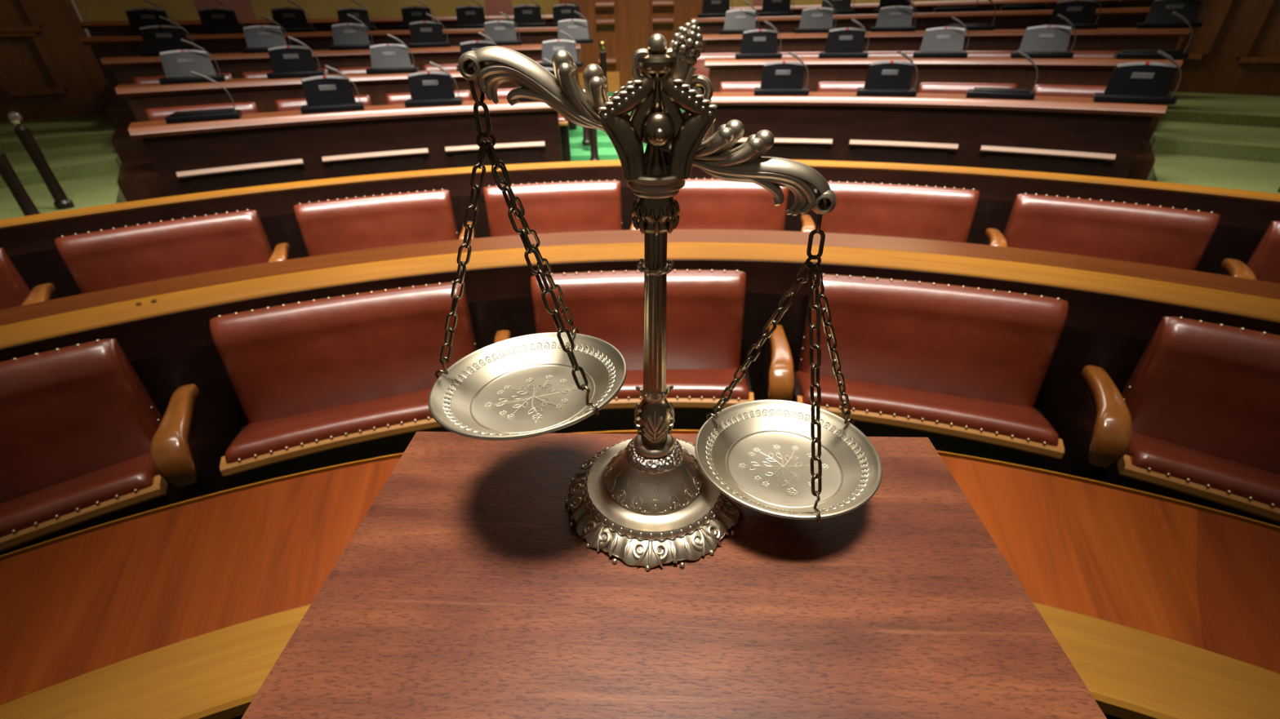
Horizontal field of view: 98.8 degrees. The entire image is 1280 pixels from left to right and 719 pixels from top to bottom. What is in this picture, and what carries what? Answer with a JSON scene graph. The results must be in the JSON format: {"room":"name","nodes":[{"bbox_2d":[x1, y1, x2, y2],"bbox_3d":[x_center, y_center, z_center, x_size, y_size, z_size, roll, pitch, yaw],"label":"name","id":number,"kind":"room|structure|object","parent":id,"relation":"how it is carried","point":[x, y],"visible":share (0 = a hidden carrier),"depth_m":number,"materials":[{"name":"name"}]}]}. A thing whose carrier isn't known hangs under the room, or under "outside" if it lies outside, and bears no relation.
{"room":"courtroom","nodes":[
{"label":"courtroom","id":0,"kind":"room"},
{"bbox_2d":[0,0,111,122],"bbox_3d":[-10.041,-3.157,3.281,1.111,5.200,9.605,15,35,25],"label":"wall","id":1,"kind":"structure","parent":0,"point":[21,60],"depth_m":7.07,"materials":[{"name":"brown wood"}]},
{"bbox_2d":[0,0,68,97],"bbox_3d":[-8.476,-3.831,6.030,0.141,1.870,2.715,26,41,37],"label":"trim","id":2,"kind":"structure","parent":1,"relation":"attached to","point":[6,32],"depth_m":6.91,"materials":[{"name":"brown wood"}]},
{"bbox_2d":[73,0,966,36],"bbox_3d":[-0.134,-6.401,8.255,15.430,5.200,2.677,-1,31,0],"label":"desk","id":3,"kind":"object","parent":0,"point":[88,10],"depth_m":8.80,"materials":[{"name":"brown wood"}]},
{"bbox_2d":[559,0,702,91],"bbox_3d":[-0.106,-5.048,7.477,2.034,3.100,0.256,-1,31,0],"label":"door","id":4,"kind":"structure","parent":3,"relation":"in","point":[625,27],"depth_m":7.64,"materials":[{"name":"brown wood"}]},
{"bbox_2d":[568,91,684,161],"bbox_3d":[-0.056,-2.670,6.553,2.026,0.602,4.230,-1,31,0],"label":"floor","id":5,"kind":"structure","parent":0,"point":[606,150],"depth_m":6.19,"materials":[{"name":"green carpet"}]},
{"bbox_2d":[484,88,571,161],"bbox_3d":[-1.152,-2.360,5.601,0.855,0.715,0.394,-6,32,-8],"label":"seat","id":6,"kind":"object","parent":5,"relation":"on","point":[501,93],"visible":0.11,"depth_m":5.60,"materials":[{"name":"red leather"}]},
{"bbox_2d":[104,84,1159,201],"bbox_3d":[-0.066,-3.132,7.024,15.131,0.900,7.620,-1,31,0],"label":"floor","id":7,"kind":"structure","parent":0,"point":[138,178],"depth_m":5.30,"materials":[{"name":"green carpet"}]},
{"bbox_2d":[144,101,258,120],"bbox_3d":[-3.708,-1.828,4.817,0.855,0.715,0.394,-18,35,-26],"label":"seat","id":8,"kind":"object","parent":7,"relation":"on","point":[156,113],"visible":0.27,"depth_m":4.72,"materials":[{"name":"red leather"}]},
{"bbox_2d":[79,14,553,36],"bbox_3d":[-3.991,-4.526,7.912,6.224,0.694,0.781,-12,33,-18],"label":"desk","id":9,"kind":"object","parent":7,"relation":"on","point":[192,27],"visible":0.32,"depth_m":7.42,"materials":[{"name":"brown wood"}]},
{"bbox_2d":[115,69,519,121],"bbox_3d":[-2.751,-2.531,5.652,4.050,0.721,0.607,-12,33,-17],"label":"desk","id":10,"kind":"object","parent":7,"relation":"on","point":[264,91],"visible":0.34,"depth_m":5.17,"materials":[{"name":"brown wood"}]},
{"bbox_2d":[158,38,225,84],"bbox_3d":[-4.092,-2.695,4.944,0.480,0.344,0.240,-18,35,-25],"label":"terminal","id":11,"kind":"object","parent":10,"relation":"on","point":[178,65],"visible":1,"depth_m":4.95,"materials":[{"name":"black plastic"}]},
{"bbox_2d":[266,35,324,78],"bbox_3d":[-3.354,-2.914,5.278,0.480,0.344,0.240,-13,33,-18],"label":"terminal","id":12,"kind":"object","parent":10,"relation":"on","point":[286,61],"visible":0.98,"depth_m":5.27,"materials":[{"name":"black plastic"}]},
{"bbox_2d":[365,33,418,74],"bbox_3d":[-2.539,-3.099,5.553,0.480,0.344,0.240,-9,32,-13],"label":"terminal","id":13,"kind":"object","parent":10,"relation":"on","point":[389,58],"visible":1,"depth_m":5.57,"materials":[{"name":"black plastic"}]},
{"bbox_2d":[456,31,497,71],"bbox_3d":[-1.693,-3.236,5.748,0.480,0.344,0.240,-7,32,-10],"label":"terminal","id":14,"kind":"object","parent":10,"relation":"on","point":[464,46],"visible":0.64,"depth_m":5.70,"materials":[{"name":"black plastic"}]},
{"bbox_2d":[537,30,582,67],"bbox_3d":[-0.865,-3.321,5.859,0.480,0.344,0.240,-2,31,-2],"label":"terminal","id":15,"kind":"object","parent":10,"relation":"on","point":[549,47],"visible":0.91,"depth_m":5.87,"materials":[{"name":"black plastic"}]},
{"bbox_2d":[80,26,558,107],"bbox_3d":[-3.586,-3.870,7.141,5.604,0.704,0.736,-12,33,-18],"label":"desk","id":16,"kind":"object","parent":7,"relation":"on","point":[101,46],"visible":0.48,"depth_m":6.63,"materials":[{"name":"brown wood"}]},
{"bbox_2d":[124,0,175,35],"bbox_3d":[-5.557,-3.866,6.197,0.480,0.344,0.240,-19,36,-27],"label":"terminal","id":17,"kind":"object","parent":16,"relation":"on","point":[138,17],"visible":0.77,"depth_m":6.17,"materials":[{"name":"black plastic"}]},
{"bbox_2d":[197,0,244,34],"bbox_3d":[-4.989,-4.057,6.490,0.480,0.344,0.240,-18,35,-26],"label":"terminal","id":18,"kind":"object","parent":16,"relation":"on","point":[213,20],"visible":0.88,"depth_m":6.48,"materials":[{"name":"black plastic"}]},
{"bbox_2d":[271,0,315,32],"bbox_3d":[-4.333,-4.246,6.777,0.480,0.344,0.240,-13,33,-19],"label":"terminal","id":19,"kind":"object","parent":16,"relation":"on","point":[291,19],"visible":0.91,"depth_m":6.77,"materials":[{"name":"black plastic"}]},
{"bbox_2d":[337,0,377,30],"bbox_3d":[-3.672,-4.406,7.016,0.480,0.344,0.240,-10,33,-15],"label":"terminal","id":20,"kind":"object","parent":16,"relation":"on","point":[362,14],"visible":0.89,"depth_m":7.04,"materials":[{"name":"black plastic"}]},
{"bbox_2d":[399,0,435,30],"bbox_3d":[-2.941,-4.550,7.226,0.480,0.344,0.240,-8,32,-11],"label":"terminal","id":21,"kind":"object","parent":16,"relation":"on","point":[410,14],"visible":0.8,"depth_m":7.20,"materials":[{"name":"black plastic"}]},
{"bbox_2d":[453,0,488,28],"bbox_3d":[-2.280,-4.652,7.372,0.480,0.344,0.240,-8,32,-11],"label":"terminal","id":22,"kind":"object","parent":16,"relation":"on","point":[468,16],"visible":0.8,"depth_m":7.36,"materials":[{"name":"black plastic"}]},
{"bbox_2d":[513,0,546,27],"bbox_3d":[-1.537,-4.739,7.488,0.480,0.344,0.240,-5,32,-6],"label":"terminal","id":23,"kind":"object","parent":16,"relation":"on","point":[525,15],"visible":0.88,"depth_m":7.47,"materials":[{"name":"black plastic"}]},
{"bbox_2d":[549,0,582,26],"bbox_3d":[-1.014,-4.782,7.541,0.480,0.344,0.240,-4,32,-5],"label":"terminal","id":24,"kind":"object","parent":16,"relation":"on","point":[566,11],"visible":0.75,"depth_m":7.52,"materials":[{"name":"black plastic"}]},
{"bbox_2d":[275,94,372,111],"bbox_3d":[-2.883,-2.065,5.176,0.855,0.715,0.394,-14,34,-20],"label":"seat","id":25,"kind":"object","parent":7,"relation":"on","point":[291,104],"visible":0.09,"depth_m":5.03,"materials":[{"name":"red leather"}]},
{"bbox_2d":[100,43,580,122],"bbox_3d":[-3.069,-3.222,6.417,4.957,0.714,0.688,-12,33,-17],"label":"desk","id":26,"kind":"object","parent":7,"relation":"on","point":[125,68],"visible":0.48,"depth_m":5.96,"materials":[{"name":"brown wood"}]},
{"bbox_2d":[138,15,199,56],"bbox_3d":[-4.828,-3.286,5.567,0.480,0.344,0.240,-18,35,-26],"label":"terminal","id":27,"kind":"object","parent":26,"relation":"on","point":[157,39],"visible":0.92,"depth_m":5.55,"materials":[{"name":"black plastic"}]},
{"bbox_2d":[242,14,290,53],"bbox_3d":[-4.068,-3.525,5.932,0.480,0.344,0.240,-17,35,-25],"label":"terminal","id":28,"kind":"object","parent":26,"relation":"on","point":[259,38],"visible":0.86,"depth_m":5.94,"materials":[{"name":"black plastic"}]},
{"bbox_2d":[328,13,376,49],"bbox_3d":[-3.296,-3.718,6.222,0.480,0.344,0.240,-10,33,-15],"label":"terminal","id":29,"kind":"object","parent":26,"relation":"on","point":[346,36],"visible":0.98,"depth_m":6.23,"materials":[{"name":"black plastic"}]},
{"bbox_2d":[407,13,450,48],"bbox_3d":[-2.512,-3.871,6.445,0.480,0.344,0.240,-12,33,-17],"label":"terminal","id":30,"kind":"object","parent":26,"relation":"on","point":[423,33],"visible":0.99,"depth_m":6.43,"materials":[{"name":"black plastic"}]},
{"bbox_2d":[484,11,521,45],"bbox_3d":[-1.689,-3.987,6.608,0.480,0.344,0.240,-6,32,-8],"label":"terminal","id":31,"kind":"object","parent":26,"relation":"on","point":[501,32],"visible":0.94,"depth_m":6.62,"materials":[{"name":"grey plastic"}]},
{"bbox_2d":[557,10,593,43],"bbox_3d":[-0.821,-4.065,6.705,0.480,0.344,0.240,-4,32,-5],"label":"terminal","id":32,"kind":"object","parent":26,"relation":"on","point":[577,28],"visible":0.89,"depth_m":6.72,"materials":[{"name":"grey plastic"}]},
{"bbox_2d":[128,98,562,196],"bbox_3d":[-2.323,-1.835,4.914,3.438,0.746,0.564,-12,33,-17],"label":"desk","id":33,"kind":"object","parent":7,"relation":"on","point":[270,148],"visible":0.66,"depth_m":4.73,"materials":[{"name":"brown wood"}]},
{"bbox_2d":[164,71,242,123],"bbox_3d":[-3.454,-2.060,4.276,0.480,0.344,0.240,-16,34,-23],"label":"terminal","id":34,"kind":"object","parent":33,"relation":"on","point":[176,117],"visible":1,"depth_m":4.28,"materials":[{"name":"black plastic"}]},
{"bbox_2d":[300,65,364,113],"bbox_3d":[-2.632,-2.290,4.624,0.480,0.344,0.240,-14,34,-20],"label":"terminal","id":35,"kind":"object","parent":33,"relation":"on","point":[327,93],"visible":1,"depth_m":4.61,"materials":[{"name":"black plastic"}]},
{"bbox_2d":[404,61,462,106],"bbox_3d":[-1.852,-2.446,4.853,0.480,0.344,0.240,-8,32,-11],"label":"terminal","id":36,"kind":"object","parent":33,"relation":"on","point":[429,88],"visible":1,"depth_m":4.84,"materials":[{"name":"black plastic"}]},
{"bbox_2d":[386,89,471,104],"bbox_3d":[-2.022,-2.243,5.439,0.855,0.715,0.394,-10,32,-14],"label":"seat","id":37,"kind":"object","parent":7,"relation":"on","point":[394,98],"visible":0.15,"depth_m":5.32,"materials":[{"name":"red leather"}]},
{"bbox_2d":[692,52,740,94],"bbox_3d":[1.004,-3.183,6.434,0.855,0.715,0.394,3,32,6],"label":"seat","id":38,"kind":"object","parent":7,"relation":"on","point":[700,65],"visible":0.08,"depth_m":6.40,"materials":[{"name":"red leather"}]},
{"bbox_2d":[720,81,760,92],"bbox_3d":[1.189,-2.411,5.574,0.855,0.715,0.394,4,32,8],"label":"seat","id":39,"kind":"object","parent":7,"relation":"on","point":[725,86],"visible":0.15,"depth_m":5.54,"materials":[{"name":"red leather"}]},
{"bbox_2d":[817,81,865,92],"bbox_3d":[2.107,-2.314,5.385,0.855,0.715,0.394,8,33,15],"label":"seat","id":40,"kind":"object","parent":7,"relation":"on","point":[823,86],"visible":0.14,"depth_m":5.37,"materials":[{"name":"red leather"}]},
{"bbox_2d":[691,6,1151,53],"bbox_3d":[3.403,-4.047,7.124,5.673,0.774,0.746,10,33,18],"label":"desk","id":41,"kind":"object","parent":7,"relation":"on","point":[1121,17],"visible":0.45,"depth_m":6.78,"materials":[{"name":"brown wood"}]},
{"bbox_2d":[697,0,733,17],"bbox_3d":[1.040,-4.873,7.484,0.480,0.344,0.240,3,32,7],"label":"terminal","id":42,"kind":"object","parent":41,"relation":"on","point":[710,8],"visible":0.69,"depth_m":7.48,"materials":[{"name":"black plastic"}]},
{"bbox_2d":[757,0,794,16],"bbox_3d":[1.840,-4.825,7.379,0.480,0.344,0.240,4,32,9],"label":"terminal","id":43,"kind":"object","parent":41,"relation":"on","point":[770,7],"visible":0.91,"depth_m":7.38,"materials":[{"name":"black plastic"}]},
{"bbox_2d":[821,0,854,14],"bbox_3d":[2.595,-4.748,7.227,0.480,0.344,0.240,7,32,13],"label":"terminal","id":44,"kind":"object","parent":41,"relation":"on","point":[841,6],"visible":0.77,"depth_m":7.24,"materials":[{"name":"black plastic"}]},
{"bbox_2d":[1000,0,1048,10],"bbox_3d":[4.626,-4.371,6.540,0.480,0.344,0.240,13,34,22],"label":"terminal","id":45,"kind":"object","parent":41,"relation":"on","point":[1038,6],"visible":0.99,"depth_m":6.53,"materials":[{"name":"black plastic"}]},
{"bbox_2d":[707,0,1153,17],"bbox_3d":[3.769,-4.713,7.905,6.282,0.744,0.789,10,33,18],"label":"desk","id":46,"kind":"object","parent":7,"relation":"on","point":[983,5],"visible":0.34,"depth_m":7.56,"materials":[{"name":"brown wood"}]},
{"bbox_2d":[710,91,1167,178],"bbox_3d":[2.318,-1.920,4.880,3.556,0.762,0.579,10,33,18],"label":"desk","id":47,"kind":"object","parent":7,"relation":"on","point":[1063,135],"visible":0.7,"depth_m":4.68,"materials":[{"name":"brown wood"}]},
{"bbox_2d":[754,51,808,95],"bbox_3d":[1.286,-2.583,4.938,0.480,0.344,0.240,5,32,9],"label":"terminal","id":48,"kind":"object","parent":47,"relation":"on","point":[778,77],"visible":1,"depth_m":4.92,"materials":[{"name":"black plastic"}]},
{"bbox_2d":[856,50,917,96],"bbox_3d":[2.156,-2.478,4.737,0.480,0.344,0.240,10,33,17],"label":"terminal","id":49,"kind":"object","parent":47,"relation":"on","point":[884,77],"visible":1,"depth_m":4.72,"materials":[{"name":"black plastic"}]},
{"bbox_2d":[965,49,1038,99],"bbox_3d":[2.967,-2.319,4.449,0.480,0.344,0.240,16,35,25],"label":"terminal","id":50,"kind":"object","parent":47,"relation":"on","point":[977,92],"visible":1,"depth_m":4.43,"materials":[{"name":"black plastic"}]},
{"bbox_2d":[1092,49,1181,104],"bbox_3d":[3.728,-2.106,4.074,0.480,0.344,0.240,18,36,28],"label":"terminal","id":51,"kind":"object","parent":47,"relation":"on","point":[1139,82],"visible":1,"depth_m":4.06,"materials":[{"name":"black plastic"}]},
{"bbox_2d":[704,56,1182,136],"bbox_3d":[2.708,-2.646,5.606,4.254,0.769,0.633,10,33,18],"label":"desk","id":52,"kind":"object","parent":7,"relation":"on","point":[1076,70],"visible":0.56,"depth_m":5.33,"materials":[{"name":"brown wood"}]},
{"bbox_2d":[734,20,782,58],"bbox_3d":[1.257,-3.369,5.772,0.480,0.344,0.240,3,32,6],"label":"terminal","id":53,"kind":"object","parent":52,"relation":"on","point":[755,43],"visible":1,"depth_m":5.76,"materials":[{"name":"black plastic"}]},
{"bbox_2d":[818,17,868,57],"bbox_3d":[2.104,-3.286,5.607,0.480,0.344,0.240,9,33,16],"label":"terminal","id":54,"kind":"object","parent":52,"relation":"on","point":[842,42],"visible":1,"depth_m":5.59,"materials":[{"name":"black plastic"}]},
{"bbox_2d":[912,16,968,57],"bbox_3d":[2.963,-3.147,5.351,0.480,0.344,0.240,12,34,21],"label":"terminal","id":55,"kind":"object","parent":52,"relation":"on","point":[939,42],"visible":1,"depth_m":5.36,"materials":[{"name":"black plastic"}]},
{"bbox_2d":[1009,13,1075,57],"bbox_3d":[3.735,-2.971,5.036,0.480,0.344,0.240,14,35,23],"label":"terminal","id":56,"kind":"object","parent":52,"relation":"on","point":[1042,41],"visible":0.99,"depth_m":5.04,"materials":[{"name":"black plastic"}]},
{"bbox_2d":[1113,11,1192,58],"bbox_3d":[4.417,-2.767,4.679,0.480,0.344,0.240,16,35,26],"label":"terminal","id":57,"kind":"object","parent":52,"relation":"on","point":[1123,54],"visible":1,"depth_m":4.67,"materials":[{"name":"black plastic"}]},
{"bbox_2d":[702,27,1191,53],"bbox_3d":[3.091,-3.349,6.352,4.927,0.779,0.684,10,33,18],"label":"desk","id":58,"kind":"object","parent":7,"relation":"on","point":[1100,38],"visible":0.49,"depth_m":5.97,"materials":[{"name":"brown wood"}]},
{"bbox_2d":[719,0,759,34],"bbox_3d":[1.211,-4.130,6.617,0.480,0.344,0.240,5,32,9],"label":"terminal","id":59,"kind":"object","parent":58,"relation":"on","point":[737,21],"visible":0.91,"depth_m":6.63,"materials":[{"name":"grey plastic"}]},
{"bbox_2d":[793,0,836,32],"bbox_3d":[2.088,-4.058,6.470,0.480,0.344,0.240,8,33,15],"label":"terminal","id":60,"kind":"object","parent":58,"relation":"on","point":[813,20],"visible":0.96,"depth_m":6.48,"materials":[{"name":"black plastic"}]},
{"bbox_2d":[870,0,916,31],"bbox_3d":[2.916,-3.946,6.258,0.480,0.344,0.240,10,33,18],"label":"terminal","id":61,"kind":"object","parent":58,"relation":"on","point":[891,18],"visible":1,"depth_m":6.28,"materials":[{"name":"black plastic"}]},
{"bbox_2d":[944,0,995,30],"bbox_3d":[3.645,-3.808,6.007,0.480,0.344,0.240,11,33,19],"label":"terminal","id":62,"kind":"object","parent":58,"relation":"on","point":[969,26],"visible":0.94,"depth_m":5.97,"materials":[{"name":"black plastic"}]},
{"bbox_2d":[1042,0,1101,28],"bbox_3d":[4.470,-3.603,5.643,0.480,0.344,0.240,17,36,28],"label":"terminal","id":63,"kind":"object","parent":58,"relation":"on","point":[1081,13],"visible":0.92,"depth_m":5.62,"materials":[{"name":"black plastic"}]},
{"bbox_2d":[1135,0,1206,28],"bbox_3d":[5.145,-3.391,5.273,0.480,0.344,0.240,19,37,29],"label":"terminal","id":64,"kind":"object","parent":58,"relation":"on","point":[1160,15],"visible":1,"depth_m":5.29,"materials":[{"name":"black plastic"}]},
{"bbox_2d":[917,82,1017,93],"bbox_3d":[2.956,-2.163,5.108,0.855,0.715,0.394,12,34,21],"label":"seat","id":65,"kind":"object","parent":7,"relation":"on","point":[924,87],"visible":0.2,"depth_m":5.07,"materials":[{"name":"red leather"}]},
{"bbox_2d":[962,50,1017,56],"bbox_3d":[3.505,-2.853,5.808,0.855,0.715,0.394,13,34,21],"label":"seat","id":66,"kind":"object","parent":7,"relation":"on","point":[971,53],"visible":0.07,"depth_m":5.70,"materials":[{"name":"red leather"}]},
{"bbox_2d":[1033,84,1106,97],"bbox_3d":[3.758,-1.956,4.742,0.855,0.715,0.394,17,36,27],"label":"seat","id":67,"kind":"object","parent":7,"relation":"on","point":[1042,90],"visible":0.08,"depth_m":4.73,"materials":[{"name":"red leather"}]},
{"bbox_2d":[0,91,1279,219],"bbox_3d":[-0.022,-1.054,3.985,23.670,0.520,8.931,-1,31,0],"label":"floor","id":68,"kind":"structure","parent":0,"point":[1211,140],"depth_m":5.21,"materials":[{"name":"green carpet"}]},
{"bbox_2d":[0,151,39,216],"bbox_3d":[-4.322,-1.230,3.776,0.110,0.592,0.107,-1,31,0],"label":"post","id":69,"kind":"object","parent":68,"relation":"on","point":[7,173],"visible":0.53,"depth_m":3.78,"materials":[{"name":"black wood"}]},
{"bbox_2d":[6,111,75,209],"bbox_3d":[-4.475,-1.477,4.090,0.110,0.692,0.107,-1,31,0],"label":"post","id":70,"kind":"object","parent":68,"relation":"on","point":[24,133],"visible":1,"depth_m":4.07,"materials":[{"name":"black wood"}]},
{"bbox_2d":[1168,0,1279,96],"bbox_3d":[9.900,-3.574,3.281,1.111,5.200,9.605,-18,35,-25],"label":"wall","id":71,"kind":"structure","parent":0,"point":[1218,71],"depth_m":7.04,"materials":[{"name":"brown wood"}]},
{"bbox_2d":[1174,0,1279,64],"bbox_3d":[8.294,-4.214,5.995,3.333,1.780,0.179,26,41,37],"label":"trim","id":72,"kind":"structure","parent":71,"relation":"attached to","point":[1264,6],"depth_m":6.92,"materials":[{"name":"brown wood"}]},
{"bbox_3d":[-0.041,-1.949,6.027,28.841,0.080,14.479,-1,31,0],"label":"floor","id":73,"kind":"structure","parent":0,"visible":0},
{"bbox_2d":[0,248,31,310],"bbox_3d":[-2.732,0.043,2.088,0.791,0.720,0.405,-27,40,-36],"label":"leather seat","id":74,"kind":"object","parent":73,"relation":"on","point":[14,291],"visible":0.09,"depth_m":2.23,"materials":[{"name":"leather"}]},
{"bbox_2d":[21,283,62,306],"bbox_3d":[-2.386,-0.046,2.307,0.072,0.532,0.397,-23,38,-31],"label":"armrest","id":75,"kind":"object","parent":74,"relation":"attached to","point":[46,291],"visible":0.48,"depth_m":2.17,"materials":[{"name":"brown wood"}]},
{"bbox_2d":[0,338,199,555],"bbox_3d":[-1.651,0.431,1.415,0.791,0.720,0.405,-24,38,-32],"label":"leather seat","id":76,"kind":"object","parent":73,"relation":"on","point":[78,424],"visible":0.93,"depth_m":1.47,"materials":[{"name":"leather"}]},
{"bbox_2d":[0,452,159,537],"bbox_3d":[-1.632,0.407,1.372,0.751,0.125,0.317,-24,38,-32],"label":"seat cushion","id":77,"kind":"object","parent":76,"relation":"on","point":[50,494],"depth_m":1.42,"materials":[{"name":"red leather"}]},
{"bbox_2d":[54,208,272,293],"bbox_3d":[-2.060,-0.240,2.529,0.791,0.720,0.405,-19,35,-26],"label":"leather seat","id":78,"kind":"object","parent":73,"relation":"on","point":[101,260],"visible":0.43,"depth_m":2.47,"materials":[{"name":"leather"}]},
{"bbox_2d":[267,242,294,262],"bbox_3d":[-1.672,-0.288,2.679,0.072,0.532,0.397,-15,34,-21],"label":"armrest","id":79,"kind":"object","parent":78,"relation":"attached to","point":[282,251],"visible":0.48,"depth_m":2.52,"materials":[{"name":"brown wood"}]},
{"bbox_2d":[209,281,477,485],"bbox_3d":[-0.874,0.192,1.780,0.791,0.720,0.405,-11,33,-16],"label":"leather seat","id":80,"kind":"object","parent":73,"relation":"on","point":[326,382],"visible":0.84,"depth_m":1.72,"materials":[{"name":"leather"}]},
{"bbox_2d":[225,388,433,464],"bbox_3d":[-0.865,0.171,1.734,0.751,0.125,0.317,-11,33,-16],"label":"seat cushion","id":81,"kind":"object","parent":80,"relation":"on","point":[288,424],"depth_m":1.64,"materials":[{"name":"red leather"}]},
{"bbox_2d":[293,188,458,257],"bbox_3d":[-1.291,-0.443,2.835,0.791,0.720,0.405,-11,33,-16],"label":"leather seat","id":82,"kind":"object","parent":73,"relation":"on","point":[370,222],"visible":0.39,"depth_m":2.79,"materials":[{"name":"leather"}]},
{"bbox_2d":[483,179,622,236],"bbox_3d":[-0.445,-0.559,2.996,0.791,0.720,0.405,-4,32,-5],"label":"leather seat","id":83,"kind":"object","parent":73,"relation":"on","point":[583,206],"visible":0.38,"depth_m":2.96,"materials":[{"name":"leather"}]},
{"bbox_2d":[0,429,1279,718],"bbox_3d":[0.019,0.913,0.547,3.898,0.742,1.754,-1,31,0],"label":"table","id":84,"kind":"object","parent":73,"relation":"on","point":[1163,607],"visible":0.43,"depth_m":0.79,"materials":[{"name":"orange wood"}]},
{"bbox_2d":[0,229,1279,444],"bbox_3d":[0.010,0.480,1.257,6.323,0.742,2.619,-1,31,0],"label":"curved desk","id":85,"kind":"object","parent":73,"relation":"on","point":[1116,308],"visible":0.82,"depth_m":1.81,"materials":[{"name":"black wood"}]},
{"bbox_2d":[0,159,1279,297],"bbox_3d":[0.001,0.053,1.956,8.911,0.742,3.626,-1,31,0],"label":"curved rail","id":86,"kind":"object","parent":73,"relation":"on","point":[1246,216],"visible":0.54,"depth_m":2.86,"materials":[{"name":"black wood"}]},
{"bbox_2d":[530,269,754,433],"bbox_3d":[0.002,0.096,1.907,0.791,0.720,0.405,-1,31,0],"label":"leather seat","id":87,"kind":"object","parent":73,"relation":"on","point":[705,308],"visible":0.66,"depth_m":1.86,"materials":[{"name":"leather"}]},
{"bbox_2d":[613,368,749,399],"bbox_3d":[0.002,0.076,1.859,0.751,0.125,0.317,-1,31,0],"label":"seat cushion","id":88,"kind":"object","parent":87,"relation":"on","point":[688,384],"depth_m":1.73,"materials":[{"name":"red leather"}]},
{"bbox_2d":[241,431,1106,718],"bbox_3d":[0.029,0.629,0.658,0.475,1.111,0.330,0,31,2],"label":"table","id":89,"kind":"object","parent":73,"relation":"on","point":[466,588],"visible":0.92,"depth_m":0.35,"materials":[{"name":"brown wood"}]},
{"bbox_2d":[427,18,882,571],"bbox_3d":[0.014,-0.029,0.358,0.332,0.327,0.150,-1,31,0],"label":"balance scale","id":90,"kind":"object","parent":89,"relation":"on","point":[651,499],"visible":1,"depth_m":0.38,"materials":[{"name":"grey metal"}]},
{"bbox_2d":[673,177,788,231],"bbox_3d":[0.421,-0.578,2.996,0.791,0.720,0.405,2,32,5],"label":"leather seat","id":91,"kind":"object","parent":73,"relation":"on","point":[704,203],"visible":0.15,"depth_m":2.96,"materials":[{"name":"leather"}]},
{"bbox_2d":[820,180,979,243],"bbox_3d":[1.272,-0.497,2.835,0.791,0.720,0.405,9,33,16],"label":"leather seat","id":92,"kind":"object","parent":73,"relation":"on","point":[899,211],"visible":0.42,"depth_m":2.79,"materials":[{"name":"leather"}]},
{"bbox_2d":[791,273,1068,468],"bbox_3d":[0.882,0.155,1.780,0.791,0.720,0.405,9,33,16],"label":"leather seat","id":93,"kind":"object","parent":73,"relation":"on","point":[962,369],"visible":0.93,"depth_m":1.72,"materials":[{"name":"leather"}]},
{"bbox_2d":[795,370,1058,446],"bbox_3d":[0.871,0.134,1.734,0.751,0.125,0.317,9,33,16],"label":"seat cushion","id":94,"kind":"object","parent":93,"relation":"on","point":[986,408],"depth_m":1.67,"materials":[{"name":"red leather"}]},
{"bbox_2d":[1003,192,1219,271],"bbox_3d":[2.048,-0.326,2.529,0.791,0.720,0.405,16,35,26],"label":"leather seat","id":95,"kind":"object","parent":73,"relation":"on","point":[1166,237],"visible":0.38,"depth_m":2.47,"materials":[{"name":"leather"}]},
{"bbox_2d":[981,227,1007,247],"bbox_3d":[1.658,-0.358,2.679,0.072,0.532,0.397,13,34,21],"label":"armrest","id":96,"kind":"object","parent":95,"relation":"attached to","point":[993,237],"visible":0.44,"depth_m":2.53,"materials":[{"name":"brown wood"}]},
{"bbox_2d":[1086,316,1279,526],"bbox_3d":[1.667,0.362,1.415,0.791,0.720,0.405,21,38,32],"label":"leather seat","id":97,"kind":"object","parent":73,"relation":"on","point":[1202,399],"visible":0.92,"depth_m":1.47,"materials":[{"name":"leather"}]},
{"bbox_2d":[1124,431,1279,508],"bbox_3d":[1.648,0.339,1.372,0.751,0.125,0.317,21,38,32],"label":"seat cushion","id":98,"kind":"object","parent":97,"relation":"on","point":[1224,469],"depth_m":1.42,"materials":[{"name":"red leather"}]},
{"bbox_2d":[1246,221,1279,283],"bbox_3d":[2.732,-0.071,2.088,0.791,0.720,0.405,25,40,36],"label":"leather seat","id":99,"kind":"object","parent":73,"relation":"on","point":[1264,262],"visible":0.17,"depth_m":2.23,"materials":[{"name":"leather"}]},
{"bbox_2d":[1214,258,1257,279],"bbox_3d":[2.382,-0.146,2.307,0.072,0.532,0.397,21,38,31],"label":"armrest","id":100,"kind":"object","parent":99,"relation":"attached to","point":[1228,267],"visible":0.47,"depth_m":2.18,"materials":[{"name":"brown wood"}]},
{"bbox_3d":[0.020,0.966,1.030,5.082,0.150,2.208,-1,31,0],"label":"floor","id":101,"kind":"structure","parent":0,"visible":0},
{"bbox_2d":[150,384,244,497],"bbox_3d":[-1.250,0.354,1.613,0.072,0.532,0.397,-17,35,-24],"label":"armrest","id":102,"kind":"object","parent":101,"relation":"on","point":[188,446],"visible":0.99,"depth_m":1.49,"materials":[{"name":"brown wood"}]},
{"bbox_2d":[759,324,794,400],"bbox_3d":[0.442,0.171,1.855,0.072,0.532,0.397,4,32,8],"label":"armrest","id":103,"kind":"object","parent":101,"relation":"on","point":[778,375],"visible":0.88,"depth_m":1.63,"materials":[{"name":"brown wood"}]},
{"bbox_2d":[1040,365,1132,478],"bbox_3d":[1.264,0.301,1.613,0.072,0.532,0.397,15,35,24],"label":"armrest","id":104,"kind":"object","parent":101,"relation":"on","point":[1093,423],"visible":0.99,"depth_m":1.49,"materials":[{"name":"brown wood"}]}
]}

